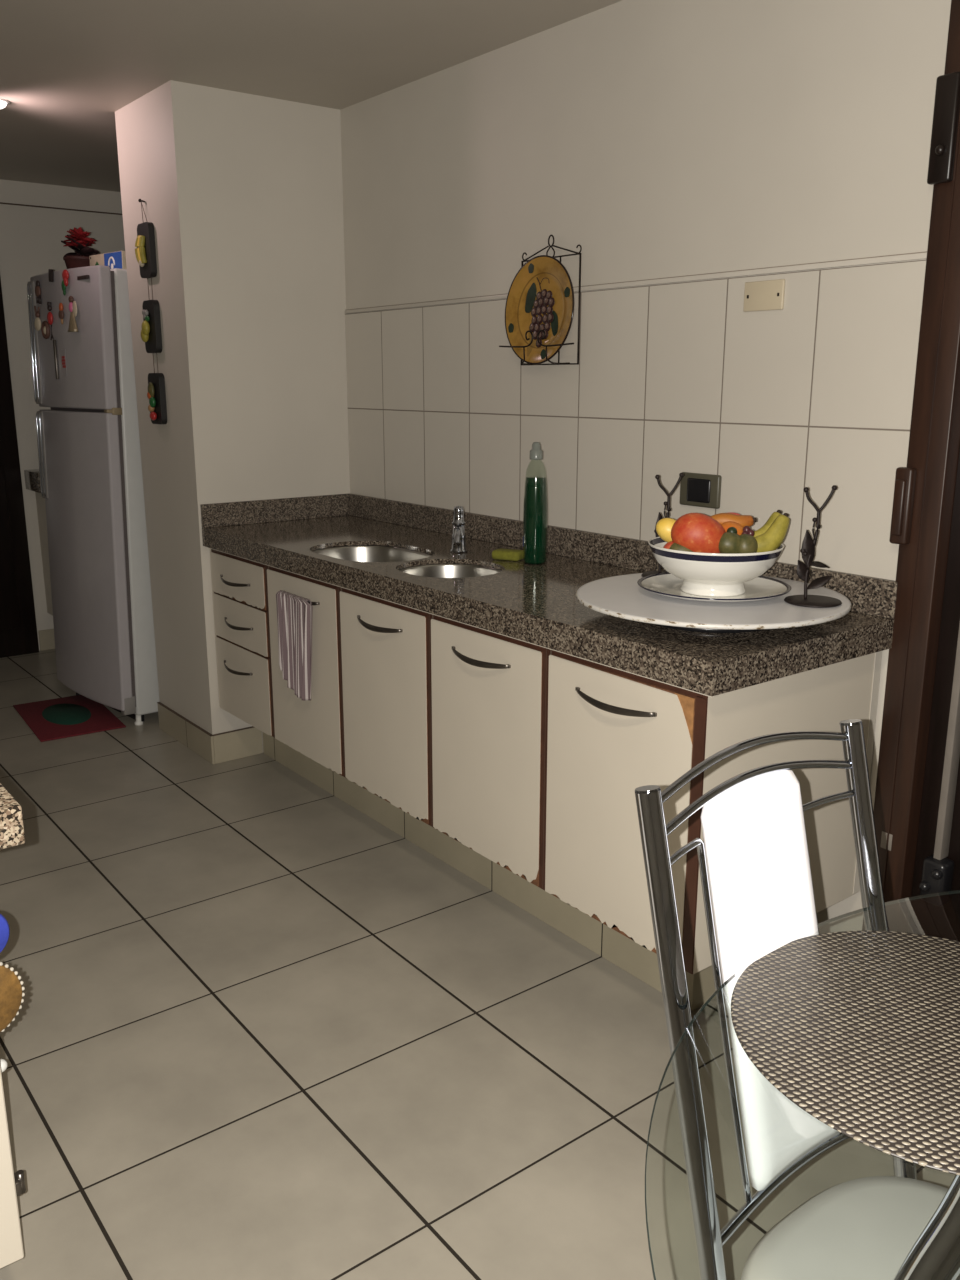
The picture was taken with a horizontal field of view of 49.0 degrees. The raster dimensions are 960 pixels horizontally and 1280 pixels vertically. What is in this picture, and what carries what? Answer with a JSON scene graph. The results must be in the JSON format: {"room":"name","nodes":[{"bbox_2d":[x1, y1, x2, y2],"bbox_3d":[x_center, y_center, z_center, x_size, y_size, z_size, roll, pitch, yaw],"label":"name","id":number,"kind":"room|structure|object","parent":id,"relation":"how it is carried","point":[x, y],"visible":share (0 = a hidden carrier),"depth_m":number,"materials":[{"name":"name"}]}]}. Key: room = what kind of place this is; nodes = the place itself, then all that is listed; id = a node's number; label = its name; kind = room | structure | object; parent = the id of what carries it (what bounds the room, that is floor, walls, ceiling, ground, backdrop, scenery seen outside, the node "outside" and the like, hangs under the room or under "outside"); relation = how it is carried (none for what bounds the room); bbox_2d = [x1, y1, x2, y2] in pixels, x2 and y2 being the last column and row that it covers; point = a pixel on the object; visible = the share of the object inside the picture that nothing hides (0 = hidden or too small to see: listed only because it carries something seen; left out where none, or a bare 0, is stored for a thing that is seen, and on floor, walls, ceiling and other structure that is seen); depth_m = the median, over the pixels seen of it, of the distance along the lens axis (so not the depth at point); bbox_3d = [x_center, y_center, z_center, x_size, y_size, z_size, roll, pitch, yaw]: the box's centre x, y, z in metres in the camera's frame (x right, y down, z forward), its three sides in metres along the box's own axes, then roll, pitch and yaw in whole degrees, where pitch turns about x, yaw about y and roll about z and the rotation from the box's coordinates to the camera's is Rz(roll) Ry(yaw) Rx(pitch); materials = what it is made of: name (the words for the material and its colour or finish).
{"room":"kitchen","nodes":[
{"label":"kitchen","id":0,"kind":"room"},
{"bbox_2d":[0,179,124,650],"bbox_3d":[-2.955,-1.001,5.030,4.500,2.368,0.100,-10,17,-36],"label":"wall","id":1,"kind":"structure","parent":0,"point":[31,245],"depth_m":5.35,"materials":[{"name":"paint"}]},
{"bbox_2d":[0,277,38,657],"bbox_3d":[-2.718,-0.892,5.146,0.880,2.100,0.048,-10,17,-36],"label":"door","id":2,"kind":"structure","parent":1,"relation":"in","point":[18,627],"depth_m":5.45,"materials":[{"name":"black wood"}]},
{"bbox_2d":[24,469,52,615],"bbox_3d":[-1.955,-0.549,5.707,0.845,0.765,0.249,-10,17,-36],"label":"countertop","id":3,"kind":"structure","parent":1,"relation":"attached to","point":[32,477],"depth_m":5.50,"materials":[{"name":"brown stone"}]},
{"bbox_2d":[38,629,54,650],"bbox_3d":[-1.795,-0.102,6.101,1.455,0.110,0.010,-10,17,-36],"label":"baseboard","id":4,"kind":"structure","parent":1,"relation":"attached to","point":[46,637],"depth_m":5.69,"materials":[{"name":"tile"}]},
{"bbox_2d":[0,202,122,214],"bbox_3d":[-2.959,-2.026,4.699,4.400,0.005,0.015,-10,17,-36],"label":"trim","id":5,"kind":"structure","parent":1,"relation":"attached to","point":[0,202],"depth_m":5.32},
{"bbox_2d":[115,80,349,743],"bbox_3d":[-0.868,-0.786,4.159,0.771,2.368,0.530,-10,17,-36],"label":"wall column","id":6,"kind":"structure","parent":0,"point":[242,193],"depth_m":3.81,"materials":[{"name":"paint"}]},
{"bbox_2d":[135,222,156,277],"bbox_3d":[-1.200,-1.393,3.768,0.040,0.184,0.112,-10,17,-36],"label":"wall plaque","id":7,"kind":"object","parent":6,"relation":"attached to","point":[145,252],"visible":1,"depth_m":3.75,"materials":[{"name":"black paint"}]},
{"bbox_2d":[138,199,157,372],"bbox_3d":[-1.193,-1.272,3.805,0.024,0.604,0.045,-10,17,-36],"label":"string","id":8,"kind":"object","parent":6,"relation":"hanging from","point":[139,200],"visible":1,"depth_m":3.79,"materials":[{"name":"brown fabric"}]},
{"bbox_2d":[141,300,161,352],"bbox_3d":[-1.203,-1.138,3.829,0.047,0.184,0.112,-10,17,-36],"label":"wall plaque","id":9,"kind":"object","parent":6,"relation":"attached to","point":[151,335],"visible":1,"depth_m":3.81,"materials":[{"name":"black paint"}]},
{"bbox_2d":[147,373,166,423],"bbox_3d":[-1.202,-0.891,3.891,0.043,0.184,0.112,-10,17,-36],"label":"wall plaque","id":10,"kind":"object","parent":6,"relation":"attached to","point":[156,394],"visible":1,"depth_m":3.87,"materials":[{"name":"black paint"}]},
{"bbox_2d":[157,703,214,763],"bbox_3d":[-1.175,0.366,4.194,0.010,0.113,0.538,-10,17,-36],"label":"baseboard","id":11,"kind":"structure","parent":6,"relation":"attached to","point":[201,743],"depth_m":4.17,"materials":[{"name":"tile"}]},
{"bbox_2d":[157,702,253,735],"bbox_3d":[-1.099,0.297,4.235,0.202,0.002,0.541,-10,17,-36],"label":"trim","id":12,"kind":"structure","parent":6,"relation":"attached to","point":[160,703],"depth_m":4.08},
{"bbox_2d":[213,727,262,763],"bbox_3d":[-0.930,0.402,4.051,0.198,0.113,0.010,-10,17,-36],"label":"baseboard","id":13,"kind":"structure","parent":6,"relation":"attached to","point":[230,746],"depth_m":4.04,"materials":[{"name":"tile"}]},
{"bbox_2d":[0,0,621,191],"bbox_3d":[-0.573,-1.450,1.738,4.500,0.080,7.900,-10,17,-36],"label":"ceiling","id":14,"kind":"structure","parent":0,"point":[67,67],"depth_m":3.15,"materials":[{"name":"paint"}]},
{"bbox_2d":[0,99,9,108],"bbox_3d":[-1.699,-1.882,3.706,0.088,0.024,0.088,-10,17,-36],"label":"recessed light","id":15,"kind":"object","parent":14,"relation":"in","point":[3,103],"visible":1,"depth_m":3.70,"materials":[{"name":"white"}]},
{"bbox_2d":[0,101,6,108],"bbox_3d":[-1.699,-1.880,3.706,0.068,0.020,0.068,-10,17,-36],"label":"diffuser","id":16,"kind":"object","parent":15,"relation":"attached to","point":[3,104],"depth_m":3.70,"materials":[{"name":"white"}]},
{"bbox_2d":[0,649,954,1279],"bbox_3d":[-0.573,0.927,2.325,4.500,0.080,7.900,-10,17,-36],"label":"floor","id":17,"kind":"structure","parent":0,"point":[261,1030],"depth_m":2.25,"materials":[{"name":"tile"}]},
{"bbox_2d":[0,783,25,1268],"bbox_3d":[-1.257,0.560,1.764,0.658,0.900,1.388,-10,17,-36],"label":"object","id":18,"kind":"structure","parent":17,"relation":"on","point":[12,1184],"depth_m":1.58,"materials":[{"name":"stone"}]},
{"bbox_2d":[0,914,9,952],"bbox_3d":[-0.694,0.344,1.440,0.082,0.221,0.010,-10,17,-36],"label":"pot holder","id":19,"kind":"object","parent":18,"relation":"hanging from","point":[4,926],"visible":1,"depth_m":1.47,"materials":[{"name":"blue fabric"}]},
{"bbox_2d":[0,962,24,1031],"bbox_3d":[-0.713,0.414,1.469,0.127,0.332,0.016,-10,17,-36],"label":"pot holder","id":20,"kind":"object","parent":18,"relation":"hanging from","point":[11,988],"visible":1,"depth_m":1.51,"materials":[{"name":"brown fabric"}]},
{"bbox_2d":[13,695,125,741],"bbox_3d":[-1.786,0.329,4.564,0.340,0.008,0.574,-9,16,-33],"label":"rug","id":21,"kind":"object","parent":17,"relation":"on","point":[58,718],"visible":0.94,"depth_m":4.53,"materials":[{"name":"red fabric"}]},
{"bbox_2d":[27,265,159,725],"bbox_3d":[-1.455,-0.626,4.650,0.722,1.841,0.678,-11,17,-43],"label":"refrigerator","id":22,"kind":"object","parent":17,"relation":"on","point":[88,442],"visible":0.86,"depth_m":4.31,"materials":[{"name":"metal"}]},
{"bbox_2d":[34,306,40,330],"bbox_3d":[-1.845,-1.341,4.394,0.020,0.102,0.056,-11,17,-43],"label":"magnet","id":23,"kind":"object","parent":22,"relation":"attached to","point":[37,322],"visible":0.98,"depth_m":4.38,"materials":[{"name":"brown ceramic"}]},
{"bbox_2d":[35,280,41,303],"bbox_3d":[-1.825,-1.435,4.351,0.018,0.095,0.046,-11,17,-43],"label":"magnet","id":24,"kind":"object","parent":22,"relation":"attached to","point":[37,287],"visible":1,"depth_m":4.34,"materials":[{"name":"ceramic"}]},
{"bbox_2d":[41,321,49,338],"bbox_3d":[-1.786,-1.275,4.332,0.018,0.074,0.066,-11,17,-43],"label":"magnet","id":25,"kind":"object","parent":22,"relation":"attached to","point":[45,327],"visible":1,"depth_m":4.32,"materials":[{"name":"brown ceramic"}]},
{"bbox_2d":[47,302,53,339],"bbox_3d":[-1.744,-1.295,4.277,0.020,0.149,0.040,-11,17,-42],"label":"magnet","id":26,"kind":"object","parent":22,"relation":"attached to","point":[49,307],"visible":1,"depth_m":4.26,"materials":[{"name":"ceramic"}]},
{"bbox_2d":[48,269,53,281],"bbox_3d":[-1.721,-1.462,4.227,0.009,0.051,0.043,-13,19,-42],"label":"magnet","id":27,"kind":"object","parent":22,"relation":"attached to","point":[50,271],"visible":1,"depth_m":4.22,"materials":[{"name":"ceramic"}]},
{"bbox_2d":[53,340,58,378],"bbox_3d":[-1.731,-1.144,4.299,0.015,0.156,0.022,-13,19,-42],"label":"bottle opener","id":28,"kind":"object","parent":22,"relation":"attached to","point":[54,341],"visible":1,"depth_m":4.29,"materials":[{"name":"grey metal"}]},
{"bbox_2d":[58,303,63,324],"bbox_3d":[-1.669,-1.300,4.198,0.036,0.084,0.018,12,18,40],"label":"magnet","id":29,"kind":"object","parent":22,"relation":"attached to","point":[61,313],"visible":1,"depth_m":4.19,"materials":[{"name":"orange ceramic"}]},
{"bbox_2d":[61,349,66,375],"bbox_3d":[-1.682,-1.120,4.258,0.004,0.105,0.044,-12,18,-43],"label":"sticker","id":30,"kind":"object","parent":22,"relation":"attached to","point":[63,351],"visible":1,"depth_m":4.25,"materials":[{"name":"paper"}]},
{"bbox_2d":[62,356,65,367],"bbox_3d":[-1.682,-1.123,4.256,0.001,0.046,0.036,-10,17,-43],"label":"print","id":31,"kind":"object","parent":30,"relation":"attached to","point":[63,357],"depth_m":4.25},
{"bbox_2d":[61,270,68,295],"bbox_3d":[-1.631,-1.405,4.140,0.020,0.096,0.066,-11,17,-43],"label":"magnet","id":32,"kind":"object","parent":22,"relation":"attached to","point":[65,275],"visible":1,"depth_m":4.12,"materials":[{"name":"red ceramic"}]},
{"bbox_2d":[62,270,68,285],"bbox_3d":[-1.624,-1.419,4.130,0.020,0.064,0.048,-11,17,-43],"label":"flower","id":33,"kind":"object","parent":32,"relation":"on","point":[65,275],"depth_m":4.12,"materials":[{"name":"red ceramic"}]},
{"bbox_2d":[68,296,78,331],"bbox_3d":[-1.596,-1.277,4.125,0.029,0.137,0.072,-11,17,-42],"label":"magnet","id":34,"kind":"object","parent":22,"relation":"attached to","point":[73,327],"visible":1,"depth_m":4.12,"materials":[{"name":"brown ceramic"}]},
{"bbox_2d":[61,227,98,268],"bbox_3d":[-1.653,-1.608,4.381,0.164,0.190,0.172,-11,17,-43],"label":"potted plant","id":35,"kind":"object","parent":22,"relation":"on","point":[78,258],"visible":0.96,"depth_m":4.34,"materials":[{"name":"red plant"}]},
{"bbox_2d":[89,251,126,268],"bbox_3d":[-1.444,-1.501,4.203,0.260,0.068,0.115,13,17,41],"label":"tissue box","id":36,"kind":"object","parent":22,"relation":"on","point":[117,259],"visible":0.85,"depth_m":4.13,"materials":[{"name":"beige cardboard"}]},
{"bbox_2d":[210,549,273,736],"bbox_3d":[-0.626,-0.044,3.895,0.630,0.612,0.450,-10,17,-36],"label":"base cabinet","id":37,"kind":"object","parent":17,"relation":"on","point":[239,585],"visible":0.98,"depth_m":3.70,"materials":[{"name":"beige laminate"}]},
{"bbox_2d":[266,565,344,776],"bbox_3d":[-0.344,0.043,3.539,0.630,0.612,0.471,-10,17,-36],"label":"base cabinet","id":38,"kind":"object","parent":17,"relation":"on","point":[313,728],"visible":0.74,"depth_m":3.31,"materials":[{"name":"beige laminate"}]},
{"bbox_2d":[276,590,312,700],"bbox_3d":[-0.578,0.023,3.314,0.036,0.331,0.230,-10,17,-36],"label":"towel","id":39,"kind":"object","parent":38,"relation":"hanging from","point":[294,620],"visible":1,"depth_m":3.31,"materials":[{"name":"fabric"}]},
{"bbox_2d":[339,587,431,825],"bbox_3d":[-0.057,0.133,3.178,0.630,0.612,0.468,-10,17,-36],"label":"base cabinet","id":40,"kind":"object","parent":17,"relation":"on","point":[385,645],"visible":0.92,"depth_m":2.99,"materials":[{"name":"beige laminate"}]},
{"bbox_2d":[200,493,897,697],"bbox_3d":[-0.036,-0.231,3.074,0.622,0.158,2.364,-10,17,-36],"label":"countertop","id":41,"kind":"structure","parent":40,"relation":"on","point":[535,604],"depth_m":2.73,"materials":[{"name":"brown stone"}]},
{"bbox_2d":[312,545,431,561],"bbox_3d":[-0.339,-0.180,3.307,0.326,0.172,0.466,-10,17,-36],"label":"sink bowl","id":42,"kind":"object","parent":41,"relation":"in","point":[359,553],"visible":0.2,"depth_m":3.48,"materials":[{"name":"metal"}]},
{"bbox_2d":[398,563,501,577],"bbox_3d":[-0.084,-0.107,3.011,0.304,0.172,0.326,-10,17,-36],"label":"sink bowl","id":43,"kind":"object","parent":41,"relation":"in","point":[445,570],"visible":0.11,"depth_m":3.13,"materials":[{"name":"metal"}]},
{"bbox_2d":[450,506,467,552],"bbox_3d":[-0.074,-0.332,3.206,0.054,0.143,0.142,3,14,11],"label":"faucet","id":44,"kind":"object","parent":41,"relation":"on","point":[458,536],"visible":1,"depth_m":3.23,"materials":[{"name":"silver metal"}]},
{"bbox_2d":[492,548,522,560],"bbox_3d":[0.084,-0.253,3.121,0.090,0.028,0.056,7,15,26],"label":"sponge","id":45,"kind":"object","parent":41,"relation":"on","point":[498,554],"visible":0.85,"depth_m":3.10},
{"bbox_2d":[523,442,547,563],"bbox_3d":[0.159,-0.393,3.025,0.071,0.347,0.072,-10,17,-36],"label":"soap bottle","id":46,"kind":"object","parent":41,"relation":"on","point":[535,524],"visible":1,"depth_m":3.01,"materials":[{"name":"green plastic"}]},
{"bbox_2d":[576,573,851,632],"bbox_3d":[0.514,-0.076,2.355,0.596,0.052,0.596,-10,17,-36],"label":"round tray","id":47,"kind":"object","parent":41,"relation":"on","point":[621,596],"visible":0.77,"depth_m":2.22,"materials":[{"name":"white ceramic"}]},
{"bbox_2d":[641,473,683,576],"bbox_3d":[0.453,-0.276,2.533,0.120,0.250,0.120,-2,14,-8],"label":"candle holder","id":48,"kind":"object","parent":47,"relation":"on","point":[681,475],"visible":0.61,"depth_m":2.52,"materials":[{"name":"metal"}]},
{"bbox_2d":[637,572,790,601],"bbox_3d":[0.522,-0.115,2.360,0.336,0.022,0.336,-10,17,-36],"label":"serving plate","id":49,"kind":"object","parent":47,"relation":"on","point":[665,584],"visible":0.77,"depth_m":2.36,"materials":[{"name":"white ceramic"}]},
{"bbox_2d":[648,537,783,596],"bbox_3d":[0.522,-0.163,2.348,0.295,0.107,0.295,-10,17,-36],"label":"fruit bowl","id":50,"kind":"object","parent":49,"relation":"on","point":[702,574],"visible":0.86,"depth_m":2.25,"materials":[{"name":"white ceramic"}]},
{"bbox_2d":[656,518,675,542],"bbox_3d":[0.424,-0.242,2.341,0.067,0.058,0.052,-1,14,-5],"label":"mango","id":51,"kind":"object","parent":50,"relation":"in","point":[663,526],"visible":0.55,"depth_m":2.32,"materials":[{"name":"yellow food"}]},
{"bbox_2d":[663,541,673,548],"bbox_3d":[0.424,-0.192,2.302,0.052,0.048,0.052,-10,17,-36],"label":"apple","id":52,"kind":"object","parent":50,"relation":"in","point":[667,545],"visible":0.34,"depth_m":2.29,"materials":[{"name":"red food"}]},
{"bbox_2d":[669,543,692,551],"bbox_3d":[0.440,-0.190,2.290,0.072,0.048,0.048,2,14,6],"label":"avocado","id":53,"kind":"object","parent":50,"relation":"in","point":[674,546],"visible":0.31,"depth_m":2.27,"materials":[{"name":"green food"}]},
{"bbox_2d":[671,513,725,552],"bbox_3d":[0.476,-0.226,2.292,0.122,0.102,0.092,3,14,11],"label":"mango","id":54,"kind":"object","parent":50,"relation":"in","point":[697,532],"visible":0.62,"depth_m":2.26,"materials":[{"name":"red food"}]},
{"bbox_2d":[719,532,739,553],"bbox_3d":[0.542,-0.205,2.274,0.060,0.057,0.063,10,17,35],"label":"pear","id":55,"kind":"object","parent":50,"relation":"in","point":[729,541],"visible":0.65,"depth_m":2.25,"materials":[{"name":"green food"}]},
{"bbox_2d":[727,527,736,533],"bbox_3d":[0.544,-0.233,2.274,0.023,0.023,0.023,-10,17,-36],"label":"lime","id":56,"kind":"object","parent":55,"relation":"on","point":[730,529],"visible":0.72,"depth_m":2.27,"materials":[{"name":"food"}]},
{"bbox_2d":[721,521,742,534],"bbox_3d":[0.550,-0.230,2.309,0.064,0.060,0.064,-10,17,-36],"label":"orange","id":57,"kind":"object","parent":50,"relation":"in","point":[726,525],"visible":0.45,"depth_m":2.29,"materials":[{"name":"orange food"}]},
{"bbox_2d":[710,513,756,526],"bbox_3d":[0.554,-0.260,2.322,0.110,0.040,0.033,3,14,10],"label":"banana","id":58,"kind":"object","parent":57,"relation":"on","point":[744,520],"visible":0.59,"depth_m":2.31,"materials":[{"name":"orange food"}]},
{"bbox_2d":[738,534,757,552],"bbox_3d":[0.572,-0.200,2.271,0.054,0.058,0.053,-3,14,-13],"label":"pear","id":59,"kind":"object","parent":50,"relation":"in","point":[748,543],"visible":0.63,"depth_m":2.25,"materials":[{"name":"green food"}]},
{"bbox_2d":[748,529,754,536],"bbox_3d":[0.586,-0.230,2.280,0.017,0.019,0.017,-10,17,-36],"label":"grape","id":60,"kind":"object","parent":59,"relation":"on","point":[751,532],"visible":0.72,"depth_m":2.27,"materials":[{"name":"purple food"}]},
{"bbox_3d":[0.574,-0.227,2.279,0.017,0.019,0.017,-10,17,-36],"label":"grape","id":61,"kind":"object","parent":59,"relation":"on","visible":0},
{"bbox_2d":[743,526,749,530],"bbox_3d":[0.578,-0.238,2.283,0.017,0.019,0.017,-10,17,-36],"label":"grape","id":62,"kind":"object","parent":61,"relation":"on","point":[745,528],"visible":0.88,"depth_m":2.28,"materials":[{"name":"purple food"}]},
{"bbox_2d":[754,510,781,536],"bbox_3d":[0.618,-0.243,2.309,0.097,0.083,0.036,-3,14,-11],"label":"banana","id":63,"kind":"object","parent":50,"relation":"in","point":[774,515],"visible":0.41,"depth_m":2.30,"materials":[{"name":"yellow food"}]},
{"bbox_2d":[754,513,789,552],"bbox_3d":[0.621,-0.228,2.288,0.109,0.094,0.042,-2,14,-10],"label":"banana","id":64,"kind":"object","parent":50,"relation":"in","point":[775,535],"visible":0.62,"depth_m":2.28,"materials":[{"name":"yellow food"}]},
{"bbox_2d":[784,485,841,607],"bbox_3d":[0.716,-0.203,2.237,0.120,0.250,0.120,0,14,0],"label":"candle holder","id":65,"kind":"object","parent":47,"relation":"on","point":[807,550],"visible":1,"depth_m":2.24,"materials":[{"name":"metal"}]},
{"bbox_2d":[429,614,546,888],"bbox_3d":[0.229,0.221,2.818,0.630,0.612,0.465,-10,17,-36],"label":"base cabinet","id":66,"kind":"object","parent":17,"relation":"on","point":[488,689],"visible":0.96,"depth_m":2.63,"materials":[{"name":"beige laminate"}]},
{"bbox_2d":[262,732,723,1010],"bbox_3d":[-0.015,0.514,3.373,0.413,0.218,2.188,-10,17,-36],"label":"plinth","id":67,"kind":"object","parent":17,"relation":"on","point":[635,959],"visible":0.18,"depth_m":2.97,"materials":[{"name":"tile"}]},
{"bbox_2d":[543,649,881,973],"bbox_3d":[0.518,0.311,2.455,0.630,0.612,0.477,-10,17,-36],"label":"base cabinet","id":68,"kind":"object","parent":17,"relation":"on","point":[610,733],"visible":0.51,"depth_m":2.29,"materials":[{"name":"beige laminate"}]},
{"bbox_2d":[635,719,959,1279],"bbox_3d":[0.487,0.657,1.176,0.435,0.997,0.572,-10,17,-36],"label":"dining chair","id":69,"kind":"object","parent":17,"relation":"on","point":[753,822],"visible":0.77,"depth_m":1.24,"materials":[{"name":"silver metal"}]},
{"bbox_2d":[645,890,959,1279],"bbox_3d":[0.780,0.852,0.895,1.294,0.753,1.294,13,19,43],"label":"dining table","id":70,"kind":"object","parent":17,"relation":"on","point":[935,1255],"visible":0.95,"depth_m":0.95,"materials":[{"name":"clear glass"}]},
{"bbox_2d":[731,931,959,1174],"bbox_3d":[0.481,0.412,1.103,0.425,0.003,0.425,4,14,16],"label":"placemat","id":71,"kind":"object","parent":70,"relation":"on","point":[860,1030],"visible":1,"depth_m":1.10,"materials":[{"name":"plastic"}]},
{"bbox_2d":[340,0,950,933],"bbox_3d":[0.104,-0.610,3.442,0.134,2.368,2.887,-10,17,-36],"label":"wall","id":72,"kind":"structure","parent":0,"point":[656,138],"depth_m":2.69,"materials":[{"name":"paint"}]},
{"bbox_2d":[499,235,581,364],"bbox_3d":[0.183,-0.985,3.054,0.063,0.363,0.330,-10,17,-36],"label":"hanger","id":73,"kind":"object","parent":72,"relation":"attached to","point":[553,245],"visible":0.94,"depth_m":3.03,"materials":[{"name":"black metal"}]},
{"bbox_2d":[505,255,573,363],"bbox_3d":[0.175,-0.959,3.065,0.038,0.304,0.304,-10,17,-36],"label":"ceramic plate","id":74,"kind":"object","parent":73,"relation":"on","point":[540,296],"visible":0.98,"depth_m":3.07,"materials":[{"name":"yellow ceramic"}]},
{"bbox_2d":[345,260,925,580],"bbox_3d":[0.210,-0.641,3.174,0.006,0.759,2.357,-10,17,-36],"label":"tiled wall","id":75,"kind":"structure","parent":72,"relation":"attached to","point":[816,392],"depth_m":2.80,"materials":[{"name":"white tile"}]},
{"bbox_2d":[200,493,897,618],"bbox_3d":[-0.036,-0.267,3.065,0.622,0.084,2.364,-10,17,-36],"label":"backsplash","id":76,"kind":"structure","parent":75,"relation":"attached to","point":[868,595],"depth_m":3.41,"materials":[{"name":"brown stone"}]},
{"bbox_2d":[680,472,721,508],"bbox_3d":[0.570,-0.389,2.735,0.018,0.086,0.132,-10,17,-36],"label":"wall socket","id":77,"kind":"object","parent":75,"relation":"attached to","point":[696,489],"visible":0.94,"depth_m":2.72,"materials":[{"name":"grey plastic"}]},
{"bbox_2d":[743,279,784,311],"bbox_3d":[0.673,-0.817,2.499,0.009,0.068,0.114,-10,17,-36],"label":"cover plate","id":78,"kind":"object","parent":75,"relation":"attached to","point":[766,295],"visible":1,"depth_m":2.49,"materials":[{"name":"beige plastic"}]},
{"bbox_2d":[345,252,926,313],"bbox_3d":[0.211,-1.018,3.081,0.008,0.012,2.357,-10,17,-36],"label":"trim","id":79,"kind":"structure","parent":72,"relation":"attached to","point":[916,256],"depth_m":2.63,"materials":[{"name":"tile"}]},
{"bbox_2d":[862,0,959,932],"bbox_3d":[1.004,-0.220,2.317,0.156,2.150,0.090,-10,17,-36],"label":"trim","id":80,"kind":"structure","parent":72,"relation":"attached to","point":[934,438],"depth_m":2.27,"materials":[{"name":"brown wood"}]},
{"bbox_3d":[2.279,0.066,0.703,0.134,2.368,2.250,-10,17,-36],"label":"wall","id":81,"kind":"structure","parent":0,"visible":0},
{"bbox_2d":[880,71,959,941],"bbox_3d":[1.239,-0.128,1.946,0.121,2.150,1.005,-10,17,-36],"label":"door","id":82,"kind":"structure","parent":81,"relation":"in","point":[937,858],"depth_m":2.32,"materials":[{"name":"black wood"}]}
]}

